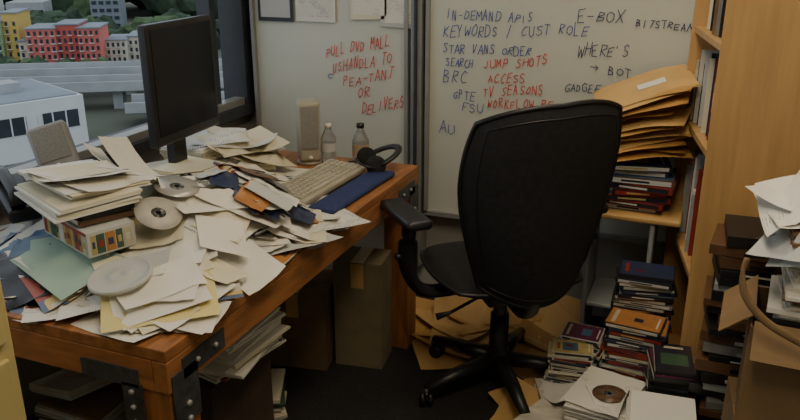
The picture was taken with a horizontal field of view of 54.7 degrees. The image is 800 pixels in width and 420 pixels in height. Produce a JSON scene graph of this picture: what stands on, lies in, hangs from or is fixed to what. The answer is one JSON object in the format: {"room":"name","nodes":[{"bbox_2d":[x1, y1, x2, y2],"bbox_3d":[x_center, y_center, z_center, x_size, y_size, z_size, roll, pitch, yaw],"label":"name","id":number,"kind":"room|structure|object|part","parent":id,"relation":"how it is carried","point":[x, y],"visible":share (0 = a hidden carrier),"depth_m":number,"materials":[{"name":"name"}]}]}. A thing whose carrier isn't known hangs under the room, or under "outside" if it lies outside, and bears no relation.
{"room":"cluttered office","nodes":[
{"label":"cluttered office","id":0,"kind":"room"},
{"bbox_2d":[0,115,250,417],"bbox_3d":[-1.622,0.555,2.031,0.120,0.800,4.500,8,21,21],"label":"wall","id":1,"kind":"structure","parent":0,"point":[29,371],"depth_m":2.75,"materials":[{"name":"paint"}]},
{"bbox_2d":[0,0,255,206],"bbox_3d":[-1.594,-0.714,1.571,0.200,1.900,4.500,8,21,21],"label":"window","id":2,"kind":"structure","parent":1,"relation":"in","point":[238,102],"depth_m":3.57,"materials":[{"name":"metal"}]},
{"bbox_2d":[27,294,607,419],"bbox_3d":[-0.184,1.172,1.635,3.200,0.100,4.600,8,21,21],"label":"floor","id":3,"kind":"structure","parent":0,"point":[340,392],"depth_m":2.88,"materials":[{"name":"carpet"}]},
{"bbox_2d":[0,280,26,419],"bbox_3d":[-0.973,0.572,1.383,0.485,1.200,0.420,8,21,21],"label":"filing cabinet","id":4,"kind":"object","parent":3,"relation":"on","point":[12,407],"visible":1,"depth_m":1.37,"materials":[{"name":"metal"}]},
{"bbox_2d":[29,369,126,419],"bbox_3d":[-0.997,0.650,2.500,0.312,0.308,0.349,8,21,21],"label":"stack","id":5,"kind":"object","parent":3,"relation":"on","point":[71,395],"visible":0.65,"depth_m":2.40,"materials":[{"name":"cardboard"}]},
{"bbox_2d":[0,151,418,419],"bbox_3d":[-0.647,0.368,2.622,0.947,0.760,1.562,8,21,21],"label":"desk","id":6,"kind":"object","parent":3,"relation":"on","point":[158,375],"visible":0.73,"depth_m":1.81,"materials":[{"name":"wood"}]},
{"bbox_2d":[26,126,309,228],"bbox_3d":[-0.654,-0.167,2.519,0.682,0.312,1.173,0,19,-1],"label":"loose letters","id":7,"kind":"object","parent":6,"relation":"on","point":[256,148],"visible":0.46,"depth_m":2.55,"materials":[{"name":"beige paper"}]},
{"bbox_2d":[137,15,218,162],"bbox_3d":[-0.753,-0.345,2.611,0.220,0.582,0.370,8,21,21],"label":"computer monitor","id":8,"kind":"object","parent":6,"relation":"on","point":[177,55],"visible":0.85,"depth_m":2.53,"materials":[{"name":"black plastic"}]},
{"bbox_2d":[0,170,370,342],"bbox_3d":[-0.697,-0.033,2.328,1.090,0.214,1.304,8,21,21],"label":"pile","id":9,"kind":"object","parent":6,"relation":"on","point":[204,261],"visible":0.49,"depth_m":1.92,"materials":[{"name":"white paper"}]},
{"bbox_2d":[0,165,41,223],"bbox_3d":[-1.070,-0.061,2.261,0.190,0.126,0.229,-15,24,-36],"label":"desk telephone","id":10,"kind":"object","parent":9,"relation":"on","point":[15,209],"visible":0.31,"depth_m":2.17,"materials":[{"name":"black plastic"}]},
{"bbox_2d":[26,120,80,166],"bbox_3d":[-1.135,-0.202,2.541,0.174,0.182,0.132,8,21,21],"label":"speaker","id":11,"kind":"object","parent":9,"relation":"on","point":[52,143],"visible":0.66,"depth_m":2.51},
{"bbox_2d":[14,159,158,223],"bbox_3d":[-0.825,-0.079,2.043,0.296,0.090,0.365,-16,25,-38],"label":"paper stack","id":12,"kind":"object","parent":9,"relation":"on","point":[58,200],"visible":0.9,"depth_m":1.94,"materials":[{"name":"white paper"}]},
{"bbox_2d":[42,215,136,257],"bbox_3d":[-0.808,0.042,2.004,0.262,0.068,0.128,18,26,41],"label":"box","id":13,"kind":"object","parent":9,"relation":"on","point":[98,239],"visible":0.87,"depth_m":1.93,"materials":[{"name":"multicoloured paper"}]},
{"bbox_2d":[69,203,134,226],"bbox_3d":[-0.810,-0.013,2.010,0.225,0.034,0.149,18,26,41],"label":"cases","id":14,"kind":"object","parent":13,"relation":"on","point":[123,211],"visible":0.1,"depth_m":1.93},
{"bbox_2d":[87,256,152,295],"bbox_3d":[-0.663,0.156,1.833,0.152,0.040,0.150,8,21,21],"label":"lid","id":15,"kind":"object","parent":9,"relation":"on","point":[119,276],"visible":1,"depth_m":1.83,"materials":[{"name":"grey plastic"}]},
{"bbox_2d":[134,159,277,229],"bbox_3d":[-0.595,-0.070,2.172,0.328,0.077,0.520,8,21,21],"label":"discs","id":16,"kind":"object","parent":9,"relation":"on","point":[160,213],"visible":0.93,"depth_m":2.01,"materials":[{"name":"silver plastic"}]},
{"bbox_2d":[191,161,323,224],"bbox_3d":[-0.432,-0.047,2.321,0.359,0.202,0.416,8,21,21],"label":"clutter","id":17,"kind":"object","parent":9,"relation":"on","point":[262,196],"visible":0.94,"depth_m":2.20,"materials":[{"name":"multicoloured paper"}]},
{"bbox_2d":[295,98,321,164],"bbox_3d":[-0.356,-0.306,3.013,0.100,0.247,0.106,-4,20,-12],"label":"speaker","id":18,"kind":"object","parent":6,"relation":"on","point":[307,109],"visible":1,"depth_m":2.97},
{"bbox_2d":[276,159,365,205],"bbox_3d":[-0.288,-0.104,2.715,0.156,0.039,0.450,8,21,22],"label":"keyboard","id":19,"kind":"object","parent":6,"relation":"on","point":[313,184],"visible":0.84,"depth_m":2.69,"materials":[{"name":"beige plastic"}]},
{"bbox_2d":[321,123,335,162],"bbox_3d":[-0.281,-0.264,3.033,0.061,0.154,0.061,8,21,21],"label":"water bottle","id":20,"kind":"object","parent":6,"relation":"on","point":[328,139],"visible":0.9,"depth_m":3.01,"materials":[{"name":"plastic"}]},
{"bbox_2d":[308,170,394,213],"bbox_3d":[-0.159,-0.069,2.684,0.100,0.020,0.480,8,21,22],"label":"wrist rest","id":21,"kind":"object","parent":6,"relation":"on","point":[357,188],"visible":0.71,"depth_m":2.64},
{"bbox_2d":[352,122,368,163],"bbox_3d":[-0.154,-0.260,3.014,0.067,0.159,0.067,8,21,21],"label":"water bottle","id":22,"kind":"object","parent":6,"relation":"on","point":[360,140],"visible":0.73,"depth_m":2.99,"materials":[{"name":"plastic"}]},
{"bbox_2d":[347,144,401,171],"bbox_3d":[-0.097,-0.195,2.934,0.210,0.093,0.190,-7,21,-20],"label":"headset","id":23,"kind":"object","parent":6,"relation":"on","point":[366,156],"visible":0.79,"depth_m":2.89,"materials":[{"name":"black plastic"}]},
{"bbox_2d":[199,352,273,419],"bbox_3d":[-0.550,0.639,2.357,0.200,0.426,0.281,9,21,24],"label":"cardboard box","id":24,"kind":"object","parent":3,"relation":"on","point":[250,397],"visible":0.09,"depth_m":2.28,"materials":[{"name":"cardboard"}]},
{"bbox_2d":[198,306,289,383],"bbox_3d":[-0.503,0.375,2.262,0.270,0.126,0.329,8,21,21],"label":"paper stack","id":25,"kind":"object","parent":24,"relation":"on","point":[239,358],"visible":0.41,"depth_m":2.16,"materials":[{"name":"white paper"}]},
{"bbox_2d":[271,368,286,419],"bbox_3d":[-0.488,0.666,2.744,0.182,0.117,0.247,-4,20,-12],"label":"book stack","id":26,"kind":"object","parent":3,"relation":"on","point":[278,389],"visible":0.38,"depth_m":2.69,"materials":[{"name":"paper"}]},
{"bbox_2d":[270,269,335,370],"bbox_3d":[-0.389,0.428,3.105,0.260,0.326,0.241,4,20,11],"label":"cardboard box","id":27,"kind":"object","parent":3,"relation":"on","point":[310,338],"visible":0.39,"depth_m":3.00,"materials":[{"name":"brown cardboard"}]},
{"bbox_2d":[333,246,391,368],"bbox_3d":[-0.144,0.382,3.053,0.190,0.446,0.161,5,20,13],"label":"cardboard box","id":28,"kind":"object","parent":3,"relation":"on","point":[362,276],"visible":0.88,"depth_m":2.98,"materials":[{"name":"brown cardboard"}]},
{"bbox_2d":[380,99,622,413],"bbox_3d":[0.339,0.120,2.728,0.789,1.154,0.729,8,21,21],"label":"office chair","id":29,"kind":"object","parent":3,"relation":"on","point":[534,184],"visible":0.96,"depth_m":2.37,"materials":[{"name":"black fabric"}]},
{"bbox_2d":[514,365,696,419],"bbox_3d":[0.663,0.665,2.547,0.599,0.253,0.549,8,21,21],"label":"pile","id":30,"kind":"object","parent":3,"relation":"on","point":[557,401],"visible":0.94,"depth_m":2.50,"materials":[{"name":"paper"}]},
{"bbox_2d":[586,384,626,405],"bbox_3d":[0.687,0.607,2.539,0.125,0.002,0.125,0,19,-1],"label":"paper sleeve","id":31,"kind":"object","parent":30,"relation":"on","point":[590,387],"visible":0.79,"depth_m":2.54,"materials":[{"name":"white paper"}]},
{"bbox_2d":[592,385,625,402],"bbox_3d":[0.687,0.603,2.537,0.110,0.005,0.110,8,21,21],"label":"discs","id":32,"kind":"object","parent":31,"relation":"on","point":[606,393],"visible":0.91,"depth_m":2.54,"materials":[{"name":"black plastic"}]},
{"bbox_2d":[544,260,695,397],"bbox_3d":[0.754,0.488,2.706,0.478,0.477,0.522,4,20,11],"label":"cases","id":33,"kind":"object","parent":3,"relation":"on","point":[634,344],"visible":0.85,"depth_m":2.70,"materials":[{"name":"multicoloured plastic"}]},
{"bbox_2d":[579,201,682,325],"bbox_3d":[0.907,0.278,3.060,0.330,0.634,0.300,8,21,21],"label":"side table","id":34,"kind":"object","parent":3,"relation":"on","point":[596,291],"visible":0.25,"depth_m":2.99,"materials":[{"name":"wood"}]},
{"bbox_2d":[606,157,680,213],"bbox_3d":[0.889,-0.106,2.916,0.310,0.182,0.248,8,21,21],"label":"books","id":35,"kind":"object","parent":34,"relation":"on","point":[646,185],"visible":0.8,"depth_m":2.83,"materials":[{"name":"paper"}]},
{"bbox_2d":[593,64,699,161],"bbox_3d":[0.877,-0.355,2.853,0.428,0.332,0.349,8,21,21],"label":"envelopes","id":36,"kind":"object","parent":35,"relation":"on","point":[657,109],"visible":0.66,"depth_m":2.76,"materials":[{"name":"paper"}]},
{"bbox_2d":[721,376,737,419],"bbox_3d":[1.089,0.736,2.081,0.420,0.426,0.281,6,20,17],"label":"cardboard box","id":37,"kind":"object","parent":3,"relation":"on","point":[728,413],"visible":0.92,"depth_m":2.14,"materials":[{"name":"brown cardboard"}]},
{"bbox_2d":[663,0,799,398],"bbox_3d":[1.200,-0.270,2.565,0.525,2.000,0.550,8,21,21],"label":"bookcase","id":38,"kind":"object","parent":3,"relation":"on","point":[754,134],"visible":0.37,"depth_m":2.33,"materials":[{"name":"brown wood"}]},
{"bbox_2d":[679,0,726,258],"bbox_3d":[1.112,-0.503,2.512,0.204,1.387,0.512,4,20,11],"label":"binders","id":39,"kind":"object","parent":38,"relation":"in","point":[706,68],"visible":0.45,"depth_m":2.69,"materials":[{"name":"white plastic"}]},
{"bbox_2d":[688,214,781,419],"bbox_3d":[1.058,0.430,2.382,0.284,0.799,0.226,8,21,21],"label":"stack","id":40,"kind":"object","parent":3,"relation":"on","point":[719,353],"visible":0.44,"depth_m":2.30,"materials":[{"name":"black plastic"}]},
{"bbox_2d":[718,275,799,419],"bbox_3d":[1.072,0.398,1.917,0.541,0.313,0.331,9,21,23],"label":"cardboard box","id":41,"kind":"object","parent":3,"relation":"on","point":[768,387],"visible":0.91,"depth_m":1.90,"materials":[{"name":"brown cardboard"}]},
{"bbox_2d":[739,170,799,346],"bbox_3d":[1.068,0.072,1.834,0.486,0.442,0.433,8,21,21],"label":"pile","id":42,"kind":"object","parent":41,"relation":"in","point":[778,199],"depth_m":1.84,"materials":[{"name":"paper"}]},
{"bbox_3d":[0.858,0.216,1.771,0.168,0.192,0.030,15,24,36],"label":"curved wooden handle","id":43,"kind":"part","parent":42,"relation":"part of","materials":[{"name":"brown wood"}]},
{"bbox_2d":[250,112,664,317],"bbox_3d":[0.659,-0.846,3.146,3.200,2.700,0.100,8,21,21],"label":"wall","id":44,"kind":"structure","parent":0,"point":[610,254],"depth_m":3.46,"materials":[{"name":"paint"}]},
{"bbox_2d":[249,0,410,164],"bbox_3d":[-0.310,-0.900,3.420,0.775,1.800,0.090,8,21,21],"label":"whiteboard","id":45,"kind":"object","parent":44,"relation":"attached to","point":[357,71],"visible":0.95,"depth_m":3.49,"materials":[{"name":"plastic"}]},
{"bbox_2d":[257,0,293,21],"bbox_3d":[-0.564,-0.958,3.463,0.180,0.220,0.016,8,21,21],"label":"framed notice","id":46,"kind":"object","parent":45,"relation":"attached to","point":[268,10],"visible":1,"depth_m":3.48,"materials":[{"name":"white paper"}]},
{"bbox_2d":[295,0,335,22],"bbox_3d":[-0.376,-0.954,3.384,0.195,0.255,0.016,8,21,21],"label":"sheet","id":47,"kind":"object","parent":45,"relation":"attached to","point":[306,10],"visible":1,"depth_m":3.41,"materials":[{"name":"white paper"}]},
{"bbox_2d":[350,0,386,19],"bbox_3d":[-0.133,-0.921,3.292,0.201,0.225,0.016,8,21,21],"label":"note","id":48,"kind":"object","parent":45,"relation":"attached to","point":[359,9],"visible":1,"depth_m":3.32,"materials":[{"name":"beige paper"}]},
{"bbox_2d":[381,0,423,28],"bbox_3d":[0.007,-0.874,3.249,0.197,0.222,0.016,8,21,21],"label":"note","id":49,"kind":"object","parent":45,"relation":"attached to","point":[395,8],"visible":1,"depth_m":3.28,"materials":[{"name":"grey paper"}]},
{"bbox_2d":[410,0,426,265],"bbox_3d":[0.082,-0.740,3.296,0.050,2.100,0.105,8,21,21],"label":"trim","id":50,"kind":"structure","parent":44,"relation":"attached to","point":[418,7],"depth_m":3.35,"materials":[{"name":"metal"}]},
{"bbox_2d":[424,0,694,246],"bbox_3d":[1.045,-0.719,2.907,1.985,1.800,0.090,8,21,21],"label":"whiteboard","id":51,"kind":"object","parent":44,"relation":"attached to","point":[484,58],"visible":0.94,"depth_m":3.15,"materials":[{"name":"ceramic"}]},
{"bbox_2d":[412,295,580,419],"bbox_3d":[0.343,0.516,3.062,0.860,0.199,0.902,8,21,21],"label":"envelope","id":52,"kind":"object","parent":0,"point":[471,322],"visible":0.48,"depth_m":3.22,"materials":[{"name":"paper"}]},
{"label":"outside","id":53,"kind":"structure","parent":0,"visible":0},
{"bbox_2d":[4,2,223,166],"bbox_3d":[-79.590,-35.233,147.220,300.000,0.400,320.000,8,21,21],"label":"ground","id":54,"kind":"structure","parent":53,"point":[102,119],"depth_m":72.45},
{"bbox_2d":[0,78,88,165],"bbox_3d":[-39.536,-4.250,51.226,10.100,5.100,34.060,18,26,41],"label":"office building","id":55,"kind":"structure","parent":54,"relation":"on","point":[25,104],"depth_m":57.19,"materials":[{"name":"concrete"}]},
{"bbox_2d":[0,55,120,63],"bbox_3d":[-27.947,-17.184,93.753,82.523,3.517,53.798,8,21,21],"label":"trees","id":56,"kind":"object","parent":54,"relation":"on","point":[5,59],"visible":0.04,"depth_m":92.31,"materials":[{"name":"green plant"}]},
{"bbox_2d":[0,0,127,26],"bbox_3d":[-43.770,-37.321,140.221,85.185,8.200,55.954,8,21,21],"label":"buildings","id":57,"kind":"structure","parent":54,"relation":"on","point":[115,9],"depth_m":136.09,"materials":[{"name":"concrete"}]},
{"bbox_2d":[0,8,139,62],"bbox_3d":[-48.072,-22.516,100.457,29.091,6.760,26.154,8,21,21],"label":"apartment","id":58,"kind":"structure","parent":54,"relation":"on","point":[77,40],"depth_m":96.81,"materials":[{"name":"red paint"}]},
{"bbox_2d":[3,0,218,18],"bbox_3d":[-50.675,-50.092,164.055,207.476,26.547,144.128,8,21,21],"label":"hillside trees","id":59,"kind":"object","parent":54,"relation":"on","point":[156,7],"visible":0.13,"depth_m":150.08,"materials":[{"name":"green plant"}]},
{"bbox_2d":[0,58,224,114],"bbox_3d":[-25.427,-12.180,76.685,140.664,3.100,88.603,8,21,21],"label":"elevated freeway","id":60,"kind":"structure","parent":54,"relation":"on","point":[121,78],"depth_m":76.30,"materials":[{"name":"concrete"}]},
{"bbox_2d":[29,8,220,47],"bbox_3d":[-38.634,-27.489,120.053,120.138,7.176,85.565,8,21,21],"label":"park trees","id":61,"kind":"object","parent":54,"relation":"on","point":[36,16],"visible":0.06,"depth_m":121.01,"materials":[{"name":"green plant"}]}
]}

